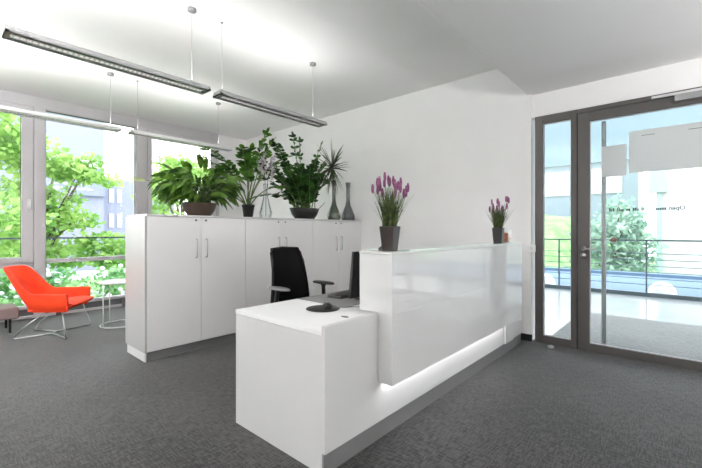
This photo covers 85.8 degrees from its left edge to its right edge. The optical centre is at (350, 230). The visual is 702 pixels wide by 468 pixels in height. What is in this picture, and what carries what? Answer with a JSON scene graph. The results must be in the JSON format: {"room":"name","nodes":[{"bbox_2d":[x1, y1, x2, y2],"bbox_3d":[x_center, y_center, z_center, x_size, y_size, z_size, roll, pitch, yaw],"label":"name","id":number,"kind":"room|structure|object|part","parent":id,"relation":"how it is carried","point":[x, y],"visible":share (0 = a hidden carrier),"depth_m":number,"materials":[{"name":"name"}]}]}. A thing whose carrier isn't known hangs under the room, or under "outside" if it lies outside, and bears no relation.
{"room":"lobby","nodes":[
{"label":"lobby","id":0,"kind":"room"},
{"bbox_2d":[219,135,245,216],"bbox_3d":[-2.543,-0.350,7.926,0.200,3.200,0.630,0,0,42],"label":"wall","id":1,"kind":"structure","parent":0,"point":[226,141],"depth_m":7.86,"materials":[{"name":"paint"}]},
{"bbox_2d":[0,101,33,307],"bbox_3d":[-5.094,-0.352,4.883,0.159,2.875,1.531,0,0,42],"label":"window","id":2,"kind":"structure","parent":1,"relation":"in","point":[26,257],"depth_m":5.38,"materials":[{"name":"white metal"}]},
{"bbox_3d":[-4.586,-0.380,5.380,0.059,0.140,0.034,0,0,42],"label":"handle","id":3,"kind":"part","parent":2,"relation":"part of","materials":[{"name":"white metal"}]},
{"bbox_2d":[0,296,124,321],"bbox_3d":[-5.149,1.167,4.918,0.210,0.165,7.330,0,0,42],"label":"trim","id":4,"kind":"structure","parent":1,"relation":"attached to","point":[117,297],"depth_m":5.83,"materials":[{"name":"white metal"}]},
{"bbox_2d":[19,298,121,316],"bbox_3d":[-5.145,1.167,4.914,0.100,0.095,7.330,0,0,42],"label":"trim","id":5,"kind":"structure","parent":1,"relation":"attached to","point":[112,301],"depth_m":6.00,"materials":[{"name":"metal"}]},
{"bbox_2d":[45,109,135,298],"bbox_3d":[-4.121,-0.352,6.038,0.082,2.875,1.229,0,0,42],"label":"window","id":6,"kind":"structure","parent":1,"relation":"in","point":[78,259],"depth_m":5.96,"materials":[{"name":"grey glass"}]},
{"bbox_2d":[0,89,218,141],"bbox_3d":[-5.160,-1.870,4.928,0.180,0.160,7.330,0,0,42],"label":"trim","id":7,"kind":"structure","parent":1,"relation":"attached to","point":[6,96],"depth_m":6.05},
{"bbox_2d":[147,129,215,215],"bbox_3d":[-3.163,-0.352,7.106,0.100,2.875,1.300,0,0,42],"label":"window","id":8,"kind":"structure","parent":1,"relation":"in","point":[149,140],"depth_m":6.64,"materials":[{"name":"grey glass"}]},
{"bbox_2d":[216,142,218,215],"bbox_3d":[-2.721,-0.270,7.623,0.135,3.040,0.060,0,0,42],"label":"trim","id":9,"kind":"structure","parent":1,"relation":"attached to","point":[217,143],"depth_m":7.57,"materials":[{"name":"grey metal"}]},
{"bbox_2d":[0,0,496,139],"bbox_3d":[-2.788,-2.025,3.379,5.965,0.150,8.160,0,0,42],"label":"ceiling","id":10,"kind":"structure","parent":0,"point":[364,52],"depth_m":4.22,"materials":[{"name":"paint"}]},
{"bbox_2d":[0,72,121,132],"bbox_3d":[-3.380,-1.600,4.211,0.155,0.700,1.420,0,0,42],"label":"pendant light","id":11,"kind":"object","parent":10,"relation":"hanging from","point":[4,109],"visible":1,"depth_m":4.29,"materials":[{"name":"metal"}]},
{"bbox_2d":[2,6,210,94],"bbox_3d":[-1.757,-1.600,2.906,0.155,0.700,1.360,0,0,42],"label":"pendant light","id":12,"kind":"object","parent":10,"relation":"hanging from","point":[10,33],"visible":1,"depth_m":2.77,"materials":[{"name":"metal"}]},
{"bbox_2d":[128,80,232,151],"bbox_3d":[-2.358,-1.600,5.364,0.155,0.700,1.420,0,0,42],"label":"pendant light","id":13,"kind":"object","parent":10,"relation":"hanging from","point":[137,132],"visible":0.98,"depth_m":5.21,"materials":[{"name":"metal"}]},
{"bbox_2d":[213,22,326,126],"bbox_3d":[-0.788,-1.600,3.999,0.155,0.700,1.360,0,0,42],"label":"pendant light","id":14,"kind":"object","parent":10,"relation":"hanging from","point":[222,95],"visible":1,"depth_m":3.88,"materials":[{"name":"metal"}]},
{"bbox_2d":[0,306,701,467],"bbox_3d":[-1.433,1.310,2.085,9.710,0.120,8.020,0,0,42],"label":"floor","id":15,"kind":"structure","parent":0,"point":[79,400],"depth_m":2.61,"materials":[{"name":"grey carpet"}]},
{"bbox_2d":[0,303,18,332],"bbox_3d":[-4.800,1.095,4.188,0.440,0.310,1.640,0,0,42],"label":"bench","id":16,"kind":"object","parent":15,"relation":"on","point":[9,311],"visible":1,"depth_m":4.62,"materials":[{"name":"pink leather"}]},
{"bbox_3d":[-4.800,1.010,4.188,0.440,0.140,1.640,0,0,42],"label":"seat","id":17,"kind":"part","parent":16,"relation":"part of","materials":[{"name":"fabric"}]},
{"bbox_3d":[-4.182,1.165,4.629,0.024,0.170,0.024,0,0,42],"label":"leg","id":18,"kind":"part","parent":16,"relation":"part of","materials":[{"name":"black plastic"}]},
{"bbox_2d":[34,107,44,314],"bbox_3d":[-4.574,-0.270,5.532,0.135,3.040,0.130,0,0,42],"label":"trim","id":19,"kind":"structure","parent":15,"relation":"on","point":[39,124],"depth_m":5.48,"materials":[{"name":"white metal"}]},
{"bbox_2d":[3,265,93,338],"bbox_3d":[-3.700,0.836,4.660,0.872,0.827,0.689,0,0,-7],"label":"lounge chair","id":20,"kind":"object","parent":15,"relation":"on","point":[38,295],"visible":1,"depth_m":4.53,"materials":[{"name":"orange fabric"}]},
{"bbox_3d":[-3.539,0.897,4.657,0.540,0.136,0.570,0,0,-14],"label":"seat","id":21,"kind":"part","parent":20,"relation":"part of","materials":[{"name":"orange fabric"}]},
{"bbox_2d":[97,278,124,328],"bbox_3d":[-3.082,0.957,5.056,0.524,0.584,0.524,0,0,42],"label":"side table","id":22,"kind":"object","parent":15,"relation":"on","point":[111,281],"visible":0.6,"depth_m":4.87,"materials":[{"name":"white metal"}]},
{"bbox_3d":[-3.179,0.963,4.843,0.013,0.557,0.013,0,0,-26],"label":"leg","id":23,"kind":"part","parent":22,"relation":"part of","materials":[{"name":"white metal"}]},
{"bbox_3d":[-3.296,0.963,5.154,0.013,0.557,0.013,0,0,19],"label":"leg","id":24,"kind":"part","parent":22,"relation":"part of","materials":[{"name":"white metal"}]},
{"bbox_2d":[136,127,146,214],"bbox_3d":[-3.660,-0.270,6.564,0.135,3.040,0.170,0,0,42],"label":"column","id":25,"kind":"structure","parent":15,"relation":"on","point":[141,142],"depth_m":6.51,"materials":[{"name":"white paint"}]},
{"bbox_2d":[125,216,244,361],"bbox_3d":[-1.771,0.552,4.139,0.556,1.395,1.089,0,0,42],"label":"storage cabinet","id":26,"kind":"object","parent":15,"relation":"on","point":[185,276],"visible":0.93,"depth_m":3.86,"materials":[{"name":"white paint"}]},
{"bbox_3d":[-2.139,0.508,3.751,0.520,1.307,0.020,0,0,42],"label":"panel","id":27,"kind":"part","parent":26,"relation":"part of","materials":[{"name":"paint"}]},
{"bbox_3d":[-1.767,0.508,3.792,0.020,1.296,0.532,0,0,42],"label":"door","id":28,"kind":"part","parent":26,"relation":"part of","materials":[{"name":"white paint"}]},
{"bbox_3d":[-1.413,0.508,4.192,0.020,1.296,0.532,0,0,42],"label":"door","id":29,"kind":"part","parent":26,"relation":"part of","materials":[{"name":"white paint"}]},
{"bbox_2d":[128,214,360,221],"bbox_3d":[-1.086,-0.155,4.941,0.519,0.018,3.159,0,0,42],"label":"board","id":30,"kind":"object","parent":26,"relation":"on","point":[160,215],"visible":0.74,"depth_m":4.27,"materials":[{"name":"white laminate"}]},
{"bbox_2d":[133,154,245,215],"bbox_3d":[-1.754,-0.528,4.204,0.888,0.728,1.204,0,0,42],"label":"peace lily","id":31,"kind":"object","parent":30,"relation":"on","point":[171,189],"visible":0.97,"depth_m":4.10,"materials":[{"name":"green plant"}]},
{"bbox_2d":[181,202,216,215],"bbox_3d":[-1.709,-0.239,4.254,0.280,0.150,0.400,0,0,42],"label":"bowl","id":32,"kind":"object","parent":30,"relation":"on","point":[198,208],"depth_m":4.14,"materials":[{"name":"brown ceramic"}]},
{"bbox_2d":[179,127,298,216],"bbox_3d":[-1.343,-0.716,4.605,0.907,1.103,1.569,0,0,42],"label":"plant","id":33,"kind":"object","parent":30,"relation":"on","point":[247,166],"visible":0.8,"depth_m":4.58,"materials":[{"name":"green plant"}]},
{"bbox_3d":[-1.288,-0.246,4.729,0.160,0.165,0.160,0,0,42],"label":"pot","id":34,"kind":"part","parent":33,"relation":"part of","materials":[{"name":"ceramic"}]},
{"bbox_2d":[259,183,271,217],"bbox_3d":[-1.072,-0.379,4.745,0.160,0.430,0.160,0,0,42],"label":"glass vase","id":35,"kind":"object","parent":30,"relation":"on","point":[260,212],"visible":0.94,"depth_m":4.73,"materials":[{"name":"glass"}]},
{"bbox_2d":[257,151,275,215],"bbox_3d":[-1.056,-0.603,4.745,0.082,0.835,0.319,0,0,42],"label":"stems","id":36,"kind":"object","parent":35,"relation":"in","point":[270,166],"visible":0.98,"depth_m":4.74,"materials":[{"name":"plant"}]},
{"bbox_2d":[249,131,338,218],"bbox_3d":[-0.730,-0.778,5.222,1.253,1.228,0.986,0,0,-8],"label":"plant","id":37,"kind":"object","parent":30,"relation":"on","point":[306,180],"visible":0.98,"depth_m":5.24,"materials":[{"name":"green plant"}]},
{"bbox_2d":[289,208,318,218],"bbox_3d":[-0.667,-0.244,5.428,0.300,0.160,0.500,0,0,42],"label":"bowl","id":38,"kind":"object","parent":30,"relation":"on","point":[298,213],"depth_m":5.29,"materials":[{"name":"ceramic"}]},
{"bbox_2d":[327,180,340,219],"bbox_3d":[-0.258,-0.462,5.694,0.202,0.595,0.202,0,0,42],"label":"bottle vase","id":39,"kind":"object","parent":30,"relation":"on","point":[333,214],"visible":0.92,"depth_m":5.65,"materials":[{"name":"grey glass"}]},
{"bbox_2d":[307,137,347,194],"bbox_3d":[-0.372,-0.934,5.626,0.670,0.860,0.745,0,0,-14],"label":"plant","id":40,"kind":"object","parent":39,"relation":"in","point":[332,164],"visible":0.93,"depth_m":5.62,"materials":[{"name":"green plant"}]},
{"bbox_2d":[341,182,354,219],"bbox_3d":[-0.047,-0.462,5.948,0.220,0.595,0.220,0,0,42],"label":"bottle vase","id":41,"kind":"object","parent":30,"relation":"on","point":[347,214],"visible":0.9,"depth_m":5.90,"materials":[{"name":"grey glass"}]},
{"bbox_2d":[245,219,312,307],"bbox_3d":[-1.057,0.554,4.944,0.556,1.392,1.060,0,0,42],"label":"storage cabinet","id":42,"kind":"object","parent":15,"relation":"on","point":[261,235],"visible":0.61,"depth_m":4.61,"materials":[{"name":"white paint"}]},
{"bbox_3d":[-1.059,0.508,4.591,0.020,1.296,0.528,0,0,42],"label":"door","id":43,"kind":"part","parent":42,"relation":"part of","materials":[{"name":"white paint"}]},
{"bbox_3d":[-0.707,0.508,4.989,0.020,1.296,0.528,0,0,42],"label":"door","id":44,"kind":"part","parent":42,"relation":"part of","materials":[{"name":"white paint"}]},
{"bbox_2d":[268,246,334,302],"bbox_3d":[-0.475,0.703,3.628,0.637,1.094,0.664,0,0,42],"label":"office chair","id":45,"kind":"object","parent":15,"relation":"on","point":[289,275],"visible":0.58,"depth_m":3.79,"materials":[{"name":"black fabric"}]},
{"bbox_3d":[-0.652,0.521,3.411,0.302,0.027,0.104,0,0,42],"label":"armrest","id":46,"kind":"part","parent":45,"relation":"part of","materials":[{"name":"black plastic"}]},
{"bbox_3d":[-0.649,0.433,3.782,0.149,0.555,0.480,0,0,42],"label":"frame","id":47,"kind":"part","parent":45,"relation":"part of","materials":[{"name":"black plastic"}]},
{"bbox_3d":[-0.646,0.448,3.779,0.180,0.565,0.461,0,0,42],"label":"backrest","id":48,"kind":"part","parent":45,"relation":"part of","materials":[{"name":"black fabric"}]},
{"bbox_3d":[-0.281,0.521,3.830,0.302,0.027,0.104,0,0,42],"label":"armrest","id":49,"kind":"part","parent":45,"relation":"part of","materials":[{"name":"black plastic"}]},
{"bbox_2d":[313,221,360,295],"bbox_3d":[-0.365,0.554,5.725,0.556,1.392,1.022,0,0,42],"label":"storage cabinet","id":50,"kind":"object","parent":15,"relation":"on","point":[334,242],"visible":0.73,"depth_m":5.50,"materials":[{"name":"white paint"}]},
{"bbox_3d":[-0.361,0.508,5.379,0.020,1.296,0.508,0,0,42],"label":"door","id":51,"kind":"part","parent":50,"relation":"part of","materials":[{"name":"white paint"}]},
{"bbox_3d":[-0.022,0.508,5.762,0.020,1.296,0.508,0,0,42],"label":"door","id":52,"kind":"part","parent":50,"relation":"part of","materials":[{"name":"white paint"}]},
{"bbox_2d":[235,242,521,467],"bbox_3d":[0.616,0.684,3.304,0.937,1.132,3.077,0,0,42],"label":"reception desk","id":53,"kind":"object","parent":15,"relation":"on","point":[321,388],"visible":0.98,"depth_m":2.29,"materials":[{"name":"white laminate"}]},
{"bbox_3d":[-0.442,0.895,2.207,0.804,0.709,0.025,0,0,42],"label":"panel","id":54,"kind":"part","parent":53,"relation":"part of","materials":[{"name":"laminate"}]},
{"bbox_2d":[235,299,372,335],"bbox_3d":[0.567,0.525,3.348,0.806,0.026,3.077,0,0,42],"label":"countertop","id":55,"kind":"structure","parent":53,"relation":"on","point":[293,314],"depth_m":2.31,"materials":[{"name":"white laminate"}]},
{"bbox_2d":[306,305,339,311],"bbox_3d":[-0.185,0.509,2.482,0.224,0.006,0.224,0,0,42],"label":"mouse pad","id":56,"kind":"object","parent":53,"relation":"on","point":[316,308],"visible":0.85,"depth_m":2.44,"materials":[{"name":"black plastic"}]},
{"bbox_2d":[322,301,331,308],"bbox_3d":[-0.158,0.489,2.498,0.064,0.034,0.110,0,0,-8],"label":"computer mouse","id":57,"kind":"object","parent":56,"relation":"on","point":[327,305],"visible":1,"depth_m":2.46,"materials":[{"name":"black plastic"}]},
{"bbox_2d":[298,290,359,306],"bbox_3d":[0.123,0.510,3.071,0.490,0.003,1.040,0,0,42],"label":"desk pad","id":58,"kind":"object","parent":53,"relation":"on","point":[346,302],"visible":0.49,"depth_m":2.77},
{"bbox_2d":[327,291,348,298],"bbox_3d":[0.009,0.497,3.025,0.140,0.022,0.440,0,0,39],"label":"keyboard","id":59,"kind":"object","parent":58,"relation":"on","point":[340,295],"visible":0.46,"depth_m":2.88,"materials":[{"name":"black plastic"}]},
{"bbox_2d":[348,250,372,299],"bbox_3d":[0.172,0.327,2.840,0.180,0.365,0.540,0,0,42],"label":"monitor","id":60,"kind":"object","parent":58,"relation":"on","point":[354,286],"visible":0.19,"depth_m":2.65,"materials":[{"name":"black plastic"}]},
{"bbox_2d":[369,172,413,250],"bbox_3d":[0.248,-0.115,2.350,0.280,0.480,0.296,0,0,-1],"label":"lavender","id":61,"kind":"object","parent":53,"relation":"on","point":[389,230],"visible":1,"depth_m":2.33,"materials":[{"name":"purple plant"}]},
{"bbox_3d":[0.879,0.811,3.071,0.025,0.652,3.077,0,0,42],"label":"panel","id":62,"kind":"part","parent":53,"relation":"part of","materials":[{"name":"laminate"}]},
{"bbox_2d":[359,243,521,254],"bbox_3d":[0.908,0.132,3.116,0.250,0.011,2.307,0,0,42],"label":"countertop","id":63,"kind":"structure","parent":53,"relation":"on","point":[374,251],"depth_m":2.40,"materials":[{"name":"laminate"}]},
{"bbox_3d":[0.926,0.121,3.221,0.333,0.008,2.070,0,0,42],"label":"glass","id":64,"kind":"part","parent":53,"relation":"part of","materials":[{"name":"white glass"}]},
{"bbox_2d":[484,196,513,242],"bbox_3d":[1.455,-0.115,3.748,0.274,0.464,0.265,0,0,-6],"label":"lavender","id":65,"kind":"object","parent":53,"relation":"on","point":[499,217],"visible":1,"depth_m":3.71,"materials":[{"name":"purple plant"}]},
{"bbox_2d":[503,230,511,242],"bbox_3d":[1.595,0.052,3.911,0.104,0.130,0.104,0,0,42],"label":"jar","id":66,"kind":"object","parent":53,"relation":"on","point":[507,236],"visible":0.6,"depth_m":3.87,"materials":[{"name":"orange glass"}]},
{"bbox_3d":[1.595,0.052,3.911,0.104,0.130,0.104,0,0,42],"label":"glass","id":67,"kind":"part","parent":66,"relation":"part of","materials":[{"name":"clear glass"}]},
{"bbox_3d":[1.621,1.016,3.878,0.016,0.238,0.215,0,0,42],"label":"filler panel","id":68,"kind":"part","parent":53,"relation":"part of","materials":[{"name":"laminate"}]},
{"bbox_2d":[379,226,399,250],"bbox_3d":[0.244,0.048,2.363,0.100,0.155,0.100,0,0,34],"label":"pot","id":69,"kind":"object","parent":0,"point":[389,235],"depth_m":2.33,"materials":[{"name":"ceramic"}]},
{"bbox_2d":[246,69,534,339],"bbox_3d":[-0.129,-0.290,6.354,5.998,3.320,0.220,0,0,42],"label":"wall","id":70,"kind":"structure","parent":0,"point":[461,145],"depth_m":5.05,"materials":[{"name":"paint"}]},
{"bbox_2d":[521,333,531,341],"bbox_3d":[1.115,1.212,5.104,2.499,0.075,0.022,0,0,42],"label":"baseboard","id":71,"kind":"structure","parent":70,"relation":"attached to","point":[528,337],"depth_m":4.30,"materials":[{"name":"black plastic"}]},
{"bbox_2d":[528,245,535,251],"bbox_3d":[2.033,0.195,4.249,0.077,0.080,0.034,0,0,42],"label":"wall switch","id":72,"kind":"object","parent":70,"relation":"attached to","point":[531,248],"visible":1,"depth_m":4.23,"materials":[{"name":"white plastic"}]},
{"bbox_2d":[492,228,504,242],"bbox_3d":[1.460,0.043,3.743,0.100,0.150,0.100,0,0,34],"label":"pot","id":73,"kind":"object","parent":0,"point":[498,233],"depth_m":3.71,"materials":[{"name":"grey ceramic"}]},
{"bbox_2d":[418,0,701,94],"bbox_3d":[0.967,-1.825,0.145,3.945,0.550,8.300,0,0,42],"label":"ceiling","id":74,"kind":"structure","parent":0,"point":[542,46],"depth_m":2.96,"materials":[{"name":"paint"}]},
{"bbox_2d":[532,57,701,119],"bbox_3d":[3.518,-0.090,3.149,3.712,2.920,0.180,0,0,42],"label":"wall","id":75,"kind":"structure","parent":0,"point":[683,75],"depth_m":3.75,"materials":[{"name":"paint"}]},
{"bbox_2d":[535,109,576,348],"bbox_3d":[2.257,-0.018,4.153,0.415,2.535,0.080,0,0,42],"label":"window","id":76,"kind":"structure","parent":75,"relation":"in","point":[541,121],"depth_m":4.21,"materials":[{"name":"metal"}]},
{"bbox_2d":[577,88,701,371],"bbox_3d":[2.892,-0.011,3.560,1.314,2.509,0.186,0,0,42],"label":"door","id":77,"kind":"structure","parent":75,"relation":"in","point":[676,146],"depth_m":3.77,"materials":[{"name":"metal"}]},
{"bbox_3d":[2.442,0.182,3.879,0.152,0.052,0.066,0,0,42],"label":"handle","id":78,"kind":"part","parent":77,"relation":"part of","materials":[{"name":"metal"}]},
{"bbox_3d":[3.049,-1.254,3.380,0.560,0.021,0.024,0,0,42],"label":"closer rail","id":79,"kind":"part","parent":77,"relation":"part of","materials":[{"name":"metal"}]},
{"bbox_2d":[577,86,701,113],"bbox_3d":[3.279,-0.018,3.254,2.308,2.535,0.080,0,0,42],"label":"trim","id":80,"kind":"structure","parent":75,"relation":"attached to","point":[648,98],"depth_m":3.72,"materials":[{"name":"metal"}]},
{"bbox_2d":[545,104,701,166],"bbox_3d":[5.306,-1.750,5.987,18.000,0.040,6.400,0,0,42],"label":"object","id":81,"kind":"structure","parent":0,"point":[557,135],"depth_m":6.43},
{"label":"outside","id":82,"kind":"structure","parent":0,"visible":0},
{"bbox_3d":[32.036,4.350,36.147,120.000,0.200,63.400,0,0,42],"label":"ground","id":83,"kind":"structure","parent":82,"visible":0},
{"bbox_2d":[545,159,643,266],"bbox_3d":[22.136,-1.500,42.917,17.800,11.500,6.400,0,0,42],"label":"roofed building","id":84,"kind":"structure","parent":83,"relation":"on","point":[557,178],"depth_m":37.48,"materials":[{"name":"white"}]},
{"bbox_3d":[21.495,-4.900,39.556,2.100,2.100,0.040,0,0,42],"label":"pane","id":85,"kind":"part","parent":84,"relation":"part of","materials":[{"name":"white glass"}]},
{"bbox_3d":[24.788,-4.900,36.638,2.100,2.100,0.040,0,0,42],"label":"pane","id":86,"kind":"part","parent":84,"relation":"part of","materials":[{"name":"white glass"}]},
{"bbox_2d":[564,193,668,273],"bbox_3d":[13.236,1.163,19.045,4.395,6.183,2.546,0,0,42],"label":"broadleaf tree","id":87,"kind":"object","parent":83,"relation":"on","point":[618,230],"visible":0.62,"depth_m":18.39,"materials":[{"name":"green plant"}]},
{"bbox_2d":[649,167,701,275],"bbox_3d":[26.951,-2.250,21.212,15.600,13.000,8.500,0,0,42],"label":"building","id":88,"kind":"structure","parent":83,"relation":"on","point":[675,188],"depth_m":22.63,"materials":[{"name":"white"}]},
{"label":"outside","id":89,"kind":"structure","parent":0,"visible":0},
{"bbox_2d":[1,270,112,279],"bbox_3d":[-26.056,2.750,36.456,72.640,0.200,100.000,0,0,42],"label":"ground","id":90,"kind":"structure","parent":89,"point":[88,271],"depth_m":22.48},
{"bbox_2d":[0,112,104,275],"bbox_3d":[-20.986,-3.350,25.080,5.320,12.000,6.700,0,0,42],"label":"office building","id":91,"kind":"structure","parent":90,"relation":"on","point":[78,139],"depth_m":24.97,"materials":[{"name":"white"}]},
{"bbox_2d":[21,279,102,302],"bbox_3d":[-11.685,2.630,11.692,15.000,0.040,26.000,0,0,42],"label":"lawn","id":92,"kind":"structure","parent":90,"relation":"on","point":[91,280],"depth_m":17.75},
{"bbox_2d":[0,112,63,294],"bbox_3d":[-9.881,-0.679,8.804,5.032,6.667,4.210,0,0,-33],"label":"broadleaf tree","id":93,"kind":"object","parent":92,"relation":"on","point":[10,131],"visible":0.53,"depth_m":9.31,"materials":[{"name":"green plant"}]},
{"bbox_2d":[0,267,96,305],"bbox_3d":[-6.955,1.238,7.288,2.122,1.592,3.350,0,0,38],"label":"flowering shrub","id":94,"kind":"object","parent":92,"relation":"on","point":[12,296],"visible":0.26,"depth_m":7.69,"materials":[{"name":"green plant"}]},
{"bbox_2d":[0,133,124,273],"bbox_3d":[-8.710,-0.146,11.592,1.851,5.602,4.243,0,0,42],"label":"broadleaf tree","id":95,"kind":"object","parent":92,"relation":"on","point":[69,169],"visible":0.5,"depth_m":11.45,"materials":[{"name":"green plant"}]},
{"bbox_2d":[80,264,124,296],"bbox_3d":[-5.169,1.552,9.475,1.974,1.782,3.534,0,0,21],"label":"flowering shrub","id":96,"kind":"object","parent":92,"relation":"on","point":[113,272],"visible":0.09,"depth_m":8.85,"materials":[{"name":"green plant"}]},
{"bbox_2d":[129,149,209,214],"bbox_3d":[-7.495,-0.341,16.355,3.777,5.990,3.483,0,0,-32],"label":"broadleaf tree","id":97,"kind":"object","parent":92,"relation":"on","point":[173,162],"visible":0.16,"depth_m":15.66,"materials":[{"name":"green plant"}]},
{"bbox_2d":[0,237,124,239],"bbox_3d":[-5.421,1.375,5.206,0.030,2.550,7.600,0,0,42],"label":"railing","id":98,"kind":"object","parent":90,"relation":"on","point":[46,237],"visible":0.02,"depth_m":6.14,"materials":[{"name":"metal"}]},
{"bbox_2d":[104,180,173,265],"bbox_3d":[-17.819,-0.550,30.357,5.060,6.400,5.000,0,0,42],"label":"office block","id":99,"kind":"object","parent":90,"relation":"on","point":[118,204],"visible":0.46,"depth_m":27.53,"materials":[{"name":"white"}]},
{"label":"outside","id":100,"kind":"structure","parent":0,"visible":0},
{"bbox_2d":[545,214,610,267],"bbox_3d":[10.140,1.450,32.436,24.150,6.099,18.000,0,0,42],"label":"grassy slope","id":101,"kind":"structure","parent":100,"point":[556,227],"depth_m":26.02,"materials":[{"name":"green plant"}]},
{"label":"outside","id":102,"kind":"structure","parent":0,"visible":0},
{"bbox_2d":[545,267,701,296],"bbox_3d":[7.824,1.600,10.336,26.000,0.300,7.350,0,0,42],"label":"roof","id":103,"kind":"structure","parent":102,"point":[594,284],"depth_m":11.82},
{"bbox_2d":[545,274,554,283],"bbox_3d":[5.420,1.373,10.563,0.600,0.355,0.600,0,0,42],"label":"dome skylight","id":104,"kind":"object","parent":103,"relation":"on","point":[547,280],"visible":0.34,"depth_m":10.34,"materials":[{"name":"white plastic"}]},
{"bbox_2d":[648,282,676,294],"bbox_3d":[7.321,1.373,8.878,0.600,0.355,0.600,0,0,42],"label":"dome skylight","id":105,"kind":"object","parent":103,"relation":"on","point":[664,289],"visible":0.66,"depth_m":8.72,"materials":[{"name":"white plastic"}]},
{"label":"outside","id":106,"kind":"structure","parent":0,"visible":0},
{"bbox_2d":[533,287,701,339],"bbox_3d":[4.557,1.320,5.142,18.000,0.140,4.499,0,0,42],"label":"walkway","id":107,"kind":"structure","parent":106,"point":[557,301],"depth_m":6.09,"materials":[{"name":"stone"}]},
{"bbox_2d":[545,238,701,301],"bbox_3d":[5.695,0.708,7.179,14.000,1.085,0.080,0,0,42],"label":"balcony railing","id":108,"kind":"object","parent":107,"relation":"on","point":[613,291],"visible":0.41,"depth_m":7.29,"materials":[{"name":"metal"}]},
{"bbox_3d":[4.529,0.685,8.212,0.052,0.980,0.055,0,0,19],"label":"post","id":109,"kind":"part","parent":108,"relation":"part of","materials":[{"name":"metal"}]},
{"bbox_3d":[5.695,0.180,7.179,14.000,0.030,0.070,0,0,42],"label":"handrail","id":110,"kind":"part","parent":108,"relation":"part of","materials":[{"name":"metal"}]},
{"bbox_3d":[5.695,1.212,7.179,14.000,0.075,0.080,0,0,42],"label":"rail","id":111,"kind":"part","parent":108,"relation":"part of","materials":[{"name":"metal"}]},
{"bbox_3d":[5.650,0.685,7.219,0.052,0.980,0.055,0,0,19],"label":"post","id":112,"kind":"part","parent":108,"relation":"part of","materials":[{"name":"metal"}]},
{"bbox_2d":[553,313,701,360],"bbox_3d":[4.315,1.244,3.806,3.790,0.012,1.980,0,0,42],"label":"entrance mat","id":113,"kind":"object","parent":107,"relation":"on","point":[667,338],"visible":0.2,"depth_m":4.47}
]}

